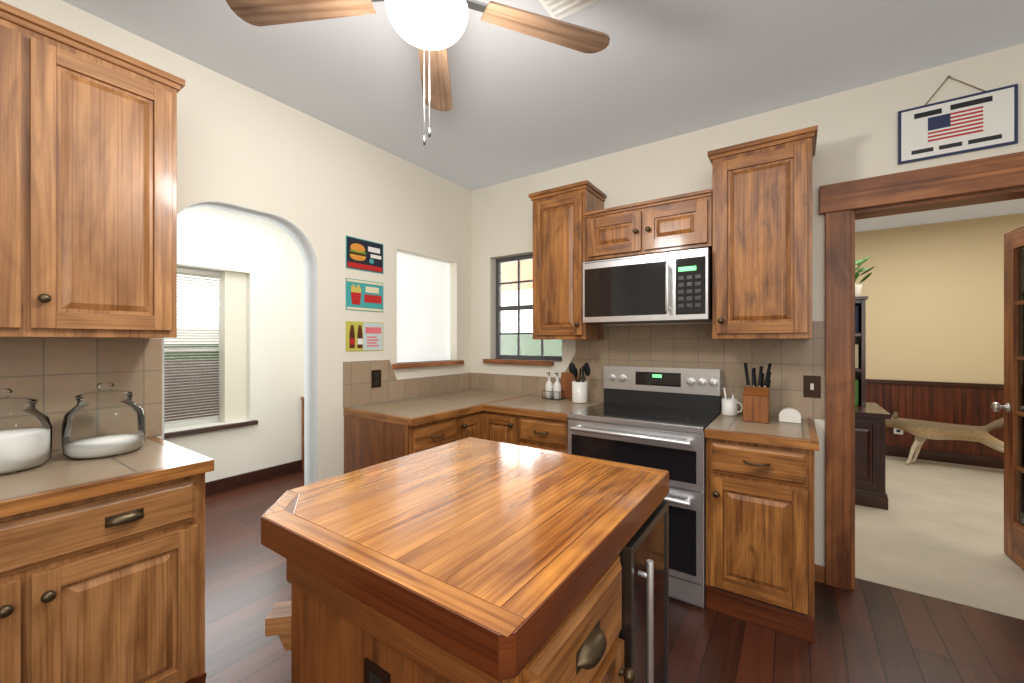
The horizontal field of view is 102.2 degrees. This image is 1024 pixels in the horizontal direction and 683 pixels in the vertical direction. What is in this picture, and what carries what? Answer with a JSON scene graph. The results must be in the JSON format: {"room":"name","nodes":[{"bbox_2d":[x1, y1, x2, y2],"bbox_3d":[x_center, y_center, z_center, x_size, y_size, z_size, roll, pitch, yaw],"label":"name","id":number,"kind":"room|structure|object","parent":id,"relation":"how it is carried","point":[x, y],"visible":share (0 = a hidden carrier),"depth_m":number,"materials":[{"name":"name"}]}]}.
{"room":"kitchen","nodes":[
{"label":"kitchen","id":0,"kind":"room"},
{"bbox_2d":[164,207,303,481],"bbox_3d":[-3.500,-0.013,2.777,0.320,2.735,5.200,0,0,34],"label":"wall","id":1,"kind":"structure","parent":0,"point":[265,256],"depth_m":4.02,"materials":[{"name":"white paint"}]},
{"bbox_2d":[164,267,246,428],"bbox_3d":[-2.889,0.050,3.661,0.190,1.408,0.908,0,0,34],"label":"nook window","id":2,"kind":"structure","parent":1,"relation":"in","point":[230,335],"depth_m":3.84,"materials":[{"name":"white paint"}]},
{"bbox_2d":[164,420,257,438],"bbox_3d":[-2.823,0.775,3.616,0.250,0.039,1.010,0,0,34],"label":"window sill","id":3,"kind":"structure","parent":1,"relation":"attached to","point":[207,429],"depth_m":3.63,"materials":[{"name":"brown wood"}]},
{"bbox_2d":[205,460,301,494],"bbox_3d":[-3.361,1.300,2.681,0.017,0.110,5.199,0,0,34],"label":"baseboard","id":4,"kind":"structure","parent":1,"relation":"attached to","point":[223,484],"depth_m":3.94,"materials":[{"name":"brown wood"}]},
{"bbox_2d":[0,0,470,480],"bbox_3d":[-1.899,-0.013,1.681,0.140,2.735,5.200,0,0,34],"label":"wall","id":5,"kind":"structure","parent":0,"point":[325,188],"depth_m":2.60,"materials":[{"name":"white paint"}]},
{"bbox_2d":[0,338,161,450],"bbox_3d":[-1.979,0.212,1.436,0.004,0.451,1.205,0,0,34],"label":"tile backsplash","id":6,"kind":"structure","parent":5,"relation":"attached to","point":[54,376],"depth_m":1.72,"materials":[{"name":"beige tile"}]},
{"bbox_2d":[0,1,184,337],"bbox_3d":[-1.825,-0.552,1.319,0.379,1.075,1.187,0,0,34],"label":"upper cabinet","id":7,"kind":"object","parent":5,"relation":"attached to","point":[88,187],"visible":1,"depth_m":1.48,"materials":[{"name":"brown wood"}]},
{"bbox_2d":[163,201,317,485],"bbox_3d":[-1.481,0.315,2.292,0.146,2.080,0.760,0,0,34],"label":"archway","id":8,"kind":"object","parent":5,"relation":"attached to","point":[295,233],"visible":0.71,"depth_m":2.58,"materials":[{"name":"white paint"}]},
{"bbox_2d":[346,235,382,273],"bbox_3d":[-1.010,-0.593,2.848,0.006,0.215,0.300,0,0,34],"label":"sign","id":9,"kind":"object","parent":5,"relation":"attached to","point":[364,255],"visible":1,"depth_m":2.84,"materials":[{"name":"multicoloured paper"}]},
{"bbox_2d":[346,278,382,311],"bbox_3d":[-1.010,-0.315,2.848,0.006,0.210,0.300,0,0,34],"label":"sign","id":10,"kind":"object","parent":5,"relation":"attached to","point":[362,295],"visible":1,"depth_m":2.84,"materials":[{"name":"teal paper"}]},
{"bbox_2d":[346,321,382,350],"bbox_3d":[-1.010,-0.035,2.848,0.006,0.200,0.300,0,0,34],"label":"sign","id":11,"kind":"object","parent":5,"relation":"attached to","point":[364,336],"visible":1,"depth_m":2.84,"materials":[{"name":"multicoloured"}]},
{"bbox_2d":[343,360,471,407],"bbox_3d":[-0.747,0.286,3.235,0.004,0.304,1.275,0,0,34],"label":"tile backsplash","id":12,"kind":"structure","parent":5,"relation":"attached to","point":[357,390],"depth_m":3.00,"materials":[{"name":"beige tile"}]},
{"bbox_2d":[371,370,380,387],"bbox_3d":[-0.958,0.263,2.918,0.007,0.124,0.080,0,0,34],"label":"electrical outlet","id":13,"kind":"object","parent":12,"relation":"attached to","point":[375,378],"visible":1,"depth_m":2.91,"materials":[{"name":"brown plastic"}]},
{"bbox_2d":[392,360,463,368],"bbox_3d":[-0.689,0.182,3.364,0.135,0.035,0.755,0,0,34],"label":"sill","id":14,"kind":"structure","parent":5,"relation":"attached to","point":[423,364],"depth_m":3.27,"materials":[{"name":"brown wood"}]},
{"bbox_2d":[397,252,449,362],"bbox_3d":[-0.742,-0.265,3.401,0.006,0.858,0.663,0,0,34],"label":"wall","id":15,"kind":"structure","parent":0,"point":[423,308],"depth_m":3.40,"materials":[{"name":"white paint"}]},
{"bbox_2d":[62,0,1023,190],"bbox_3d":[-0.872,-1.430,0.978,6.850,0.100,5.200,0,0,34],"label":"ceiling","id":16,"kind":"structure","parent":0,"point":[524,105],"depth_m":2.06,"materials":[{"name":"grey paint"}]},
{"bbox_2d":[226,0,609,144],"bbox_3d":[-0.276,-1.050,1.312,1.310,0.659,1.275,0,0,34],"label":"fan light","id":17,"kind":"object","parent":16,"relation":"hanging from","point":[432,30],"visible":1,"depth_m":1.44,"materials":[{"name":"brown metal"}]},
{"bbox_2d":[539,0,598,19],"bbox_3d":[0.230,-1.371,1.526,0.350,0.016,0.350,0,0,34],"label":"ceiling vent","id":18,"kind":"object","parent":16,"relation":"in","point":[558,9],"visible":0.9,"depth_m":1.68,"materials":[{"name":"white paint"}]},
{"bbox_2d":[205,470,1023,682],"bbox_3d":[-0.830,1.380,1.040,6.850,0.050,5.350,0,0,34],"label":"floor","id":19,"kind":"structure","parent":0,"point":[868,632],"depth_m":1.91,"materials":[{"name":"brown wood"}]},
{"bbox_2d":[0,437,213,682],"bbox_3d":[-1.708,0.897,1.235,0.669,0.915,1.180,0,0,34],"label":"base cabinet","id":20,"kind":"object","parent":19,"relation":"on","point":[102,570],"visible":1,"depth_m":1.33,"materials":[{"name":"brown wood"}]},
{"bbox_2d":[0,389,51,475],"bbox_3d":[-1.753,0.300,1.417,0.236,0.277,0.236,0,0,34],"label":"jar","id":21,"kind":"object","parent":20,"relation":"on","point":[23,449],"visible":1,"depth_m":1.41,"materials":[{"name":"clear glass"}]},
{"bbox_2d":[61,382,144,459],"bbox_3d":[-1.606,0.300,1.632,0.236,0.277,0.236,0,0,34],"label":"jar","id":22,"kind":"object","parent":20,"relation":"on","point":[99,447],"visible":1,"depth_m":1.60,"materials":[{"name":"clear glass"}]},
{"bbox_2d":[301,397,303,469],"bbox_3d":[-1.994,0.970,4.424,0.296,0.770,0.380,0,0,34],"label":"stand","id":23,"kind":"object","parent":19,"relation":"on","point":[302,398],"visible":0.17,"depth_m":4.34,"materials":[{"name":"brown wood"}]},
{"bbox_2d":[343,410,482,473],"bbox_3d":[-0.622,0.919,2.803,0.689,0.872,0.700,0,0,34],"label":"base cabinet","id":24,"kind":"object","parent":19,"relation":"on","point":[375,434],"depth_m":2.56,"materials":[{"name":"brown wood"}]},
{"bbox_2d":[347,390,522,421],"bbox_3d":[-0.474,0.461,3.081,0.619,0.040,1.269,0,0,34],"label":"countertop","id":25,"kind":"structure","parent":24,"relation":"on","point":[415,409],"depth_m":2.80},
{"bbox_2d":[483,394,602,417],"bbox_3d":[0.259,0.461,2.972,0.653,0.040,0.620,0,0,34],"label":"countertop","id":26,"kind":"structure","parent":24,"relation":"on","point":[529,404],"depth_m":2.85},
{"bbox_2d":[542,372,563,399],"bbox_3d":[0.316,0.337,3.164,0.150,0.204,0.080,0,0,34],"label":"soap bottles","id":27,"kind":"object","parent":26,"relation":"on","point":[552,391],"visible":1,"depth_m":3.14,"materials":[{"name":"white ceramic"}]},
{"bbox_2d":[561,371,580,398],"bbox_3d":[0.451,0.327,3.189,0.155,0.224,0.066,0,0,34],"label":"cutting boards","id":28,"kind":"object","parent":26,"relation":"on","point":[567,378],"visible":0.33,"depth_m":3.19,"materials":[{"name":"brown wood"}]},
{"bbox_2d":[569,363,590,402],"bbox_3d":[0.493,0.295,2.982,0.160,0.287,0.125,0,0,34],"label":"utensil crock","id":29,"kind":"object","parent":26,"relation":"on","point":[579,391],"visible":1,"depth_m":2.94,"materials":[{"name":"white ceramic"}]},
{"bbox_2d":[261,437,668,682],"bbox_3d":[-0.079,0.890,1.204,0.904,0.930,0.930,0,0,34],"label":"kitchen island","id":30,"kind":"object","parent":19,"relation":"on","point":[471,560],"visible":1,"depth_m":0.92,"materials":[{"name":"brown wood"}]},
{"bbox_2d":[483,410,569,453],"bbox_3d":[0.217,0.919,2.959,0.708,0.872,0.689,0,0,34],"label":"base cabinet","id":31,"kind":"object","parent":19,"relation":"on","point":[539,431],"depth_m":2.69,"materials":[{"name":"brown wood"}]},
{"bbox_2d":[567,365,721,607],"bbox_3d":[0.813,0.765,2.527,0.754,1.180,0.716,0,0,34],"label":"range","id":32,"kind":"object","parent":19,"relation":"on","point":[653,432],"visible":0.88,"depth_m":2.29,"materials":[{"name":"silver metal"}]},
{"bbox_2d":[704,413,818,643],"bbox_3d":[1.335,0.897,2.204,0.463,0.915,0.669,0,0,34],"label":"base cabinet","id":33,"kind":"object","parent":19,"relation":"on","point":[760,524],"visible":1,"depth_m":1.96,"materials":[{"name":"brown wood"}]},
{"bbox_2d":[722,388,742,415],"bbox_3d":[1.314,0.359,2.462,0.116,0.161,0.086,0,0,34],"label":"mug","id":34,"kind":"object","parent":33,"relation":"on","point":[729,406],"visible":1,"depth_m":2.44,"materials":[{"name":"white ceramic"}]},
{"bbox_2d":[743,363,771,422],"bbox_3d":[1.395,0.281,2.351,0.140,0.316,0.248,0,0,34],"label":"knife block","id":35,"kind":"object","parent":33,"relation":"on","point":[756,403],"visible":1,"depth_m":2.27,"materials":[{"name":"brown wood"}]},
{"bbox_2d":[779,407,800,423],"bbox_3d":[1.521,0.402,2.260,0.100,0.075,0.060,0,0,34],"label":"napkin holder","id":36,"kind":"object","parent":33,"relation":"on","point":[790,415],"visible":1,"depth_m":2.24,"materials":[{"name":"white ceramic"}]},
{"bbox_2d":[471,43,1023,565],"bbox_3d":[0.887,-0.013,3.015,7.450,2.735,0.150,0,0,34],"label":"wall","id":37,"kind":"structure","parent":0,"point":[857,135],"depth_m":2.48,"materials":[{"name":"white paint"}]},
{"bbox_2d":[483,359,558,365],"bbox_3d":[0.092,0.173,3.493,0.760,0.037,0.130,0,0,34],"label":"window sill","id":38,"kind":"structure","parent":37,"relation":"attached to","point":[523,362],"depth_m":3.43,"materials":[{"name":"brown wood"}]},
{"bbox_2d":[496,254,561,359],"bbox_3d":[0.158,-0.295,3.548,0.713,0.898,0.045,0,0,34],"label":"window","id":39,"kind":"structure","parent":37,"relation":"in","point":[499,309],"depth_m":3.63,"materials":[{"name":"grey"}]},
{"bbox_2d":[528,180,606,339],"bbox_3d":[0.400,-0.547,3.021,0.464,1.065,0.379,0,0,34],"label":"upper cabinet","id":40,"kind":"object","parent":37,"relation":"attached to","point":[559,237],"visible":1,"depth_m":2.89,"materials":[{"name":"brown wood"}]},
{"bbox_2d":[585,189,711,261],"bbox_3d":[0.895,-0.705,2.682,0.772,0.320,0.379,0,0,34],"label":"upper cabinet","id":41,"kind":"object","parent":37,"relation":"attached to","point":[681,222],"visible":0.92,"depth_m":2.52,"materials":[{"name":"brown wood"}]},
{"bbox_2d":[583,248,711,324],"bbox_3d":[0.874,-0.324,2.652,0.756,0.398,0.439,0,0,34],"label":"over-the-range microwave","id":42,"kind":"object","parent":41,"relation":"attached to","point":[672,287],"visible":1,"depth_m":2.48,"materials":[{"name":"silver metal"}]},
{"bbox_2d":[472,321,824,418],"bbox_3d":[0.693,0.162,3.055,2.585,0.553,0.003,0,0,34],"label":"tile backsplash","id":43,"kind":"structure","parent":37,"relation":"attached to","point":[672,345],"depth_m":2.68,"materials":[{"name":"beige tile"}]},
{"bbox_2d":[803,375,820,397],"bbox_3d":[1.707,0.257,2.350,0.080,0.124,0.012,0,0,34],"label":"light switch","id":44,"kind":"object","parent":43,"relation":"attached to","point":[812,386],"visible":1,"depth_m":2.35,"materials":[{"name":"brown plastic"}]},
{"bbox_2d":[708,125,817,338],"bbox_3d":[1.406,-0.547,2.332,0.504,1.065,0.379,0,0,34],"label":"upper cabinet","id":45,"kind":"object","parent":37,"relation":"attached to","point":[762,238],"visible":1,"depth_m":2.19,"materials":[{"name":"brown wood"}]},
{"bbox_2d":[819,151,1023,590],"bbox_3d":[2.269,0.242,2.050,1.198,2.225,0.192,0,0,34],"label":"door frame","id":46,"kind":"structure","parent":37,"relation":"attached to","point":[839,203],"depth_m":2.25,"materials":[{"name":"brown wood"}]},
{"bbox_2d":[898,75,1017,164],"bbox_3d":[2.176,-1.117,2.032,0.410,0.394,0.014,0,0,34],"label":"sign","id":47,"kind":"object","parent":37,"relation":"attached to","point":[984,119],"visible":1,"depth_m":2.02,"materials":[{"name":"white wood"}]},
{"bbox_2d":[991,225,1023,568],"bbox_3d":[2.911,0.328,2.266,0.182,2.030,0.861,0,0,34],"label":"french door","id":48,"kind":"structure","parent":37,"relation":"in","point":[1013,406],"depth_m":2.53,"materials":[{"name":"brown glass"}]},
{"bbox_2d":[855,456,1023,619],"bbox_3d":[3.568,1.378,3.524,3.600,0.054,3.720,0,0,34],"label":"floor","id":49,"kind":"structure","parent":0,"point":[935,529],"depth_m":2.83,"materials":[{"name":"beige carpet"}]},
{"bbox_2d":[855,256,890,509],"bbox_3d":[2.877,0.277,3.843,0.860,2.157,0.766,0,0,34],"label":"bookcase","id":50,"kind":"object","parent":49,"relation":"on","point":[870,418],"visible":0.23,"depth_m":3.40,"materials":[{"name":"brown wood"}]},
{"bbox_2d":[885,411,1003,463],"bbox_3d":[4.654,1.028,4.338,1.279,0.617,0.190,0,0,34],"label":"coyote taxidermy","id":51,"kind":"object","parent":49,"relation":"on","point":[922,431],"visible":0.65,"depth_m":4.34,"materials":[{"name":"fur"}]},
{"bbox_2d":[855,213,1023,383],"bbox_3d":[4.534,0.005,4.935,3.600,2.700,0.100,0,0,34],"label":"wall","id":52,"kind":"structure","parent":0,"point":[934,292],"depth_m":4.68,"materials":[{"name":"beige paint"}]},
{"bbox_2d":[866,379,1003,457],"bbox_3d":[4.577,0.845,4.821,3.200,0.780,0.039,0,0,34],"label":"wall panel","id":53,"kind":"object","parent":52,"relation":"attached to","point":[958,403],"visible":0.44,"depth_m":4.64,"materials":[{"name":"brown wood"}]},
{"bbox_2d":[894,428,902,434],"bbox_3d":[4.534,1.025,4.846,0.080,0.124,0.007,0,0,34],"label":"outlet","id":54,"kind":"object","parent":53,"relation":"attached to","point":[897,431],"visible":0.42,"depth_m":4.84,"materials":[{"name":"white plastic"}]},
{"bbox_2d":[885,445,1003,468],"bbox_3d":[4.575,1.295,4.819,3.200,0.120,0.044,0,0,34],"label":"baseboard","id":55,"kind":"structure","parent":52,"relation":"attached to","point":[930,455],"depth_m":4.59,"materials":[{"name":"brown wood"}]},
{"bbox_2d":[855,198,1023,231],"bbox_3d":[3.568,-1.395,3.524,3.600,0.100,3.720,0,0,34],"label":"ceiling","id":56,"kind":"structure","parent":0,"point":[1007,207],"depth_m":4.41,"materials":[{"name":"grey paint"}]},
{"label":"outside","id":57,"kind":"structure","parent":0,"visible":0},
{"bbox_2d":[164,275,218,422],"bbox_3d":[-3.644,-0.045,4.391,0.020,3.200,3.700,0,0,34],"label":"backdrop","id":58,"kind":"structure","parent":57,"point":[193,402],"depth_m":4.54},
{"bbox_2d":[501,259,561,355],"bbox_3d":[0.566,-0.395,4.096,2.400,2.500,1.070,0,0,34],"label":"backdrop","id":59,"kind":"structure","parent":57,"point":[534,346],"depth_m":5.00,"materials":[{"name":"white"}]}
]}

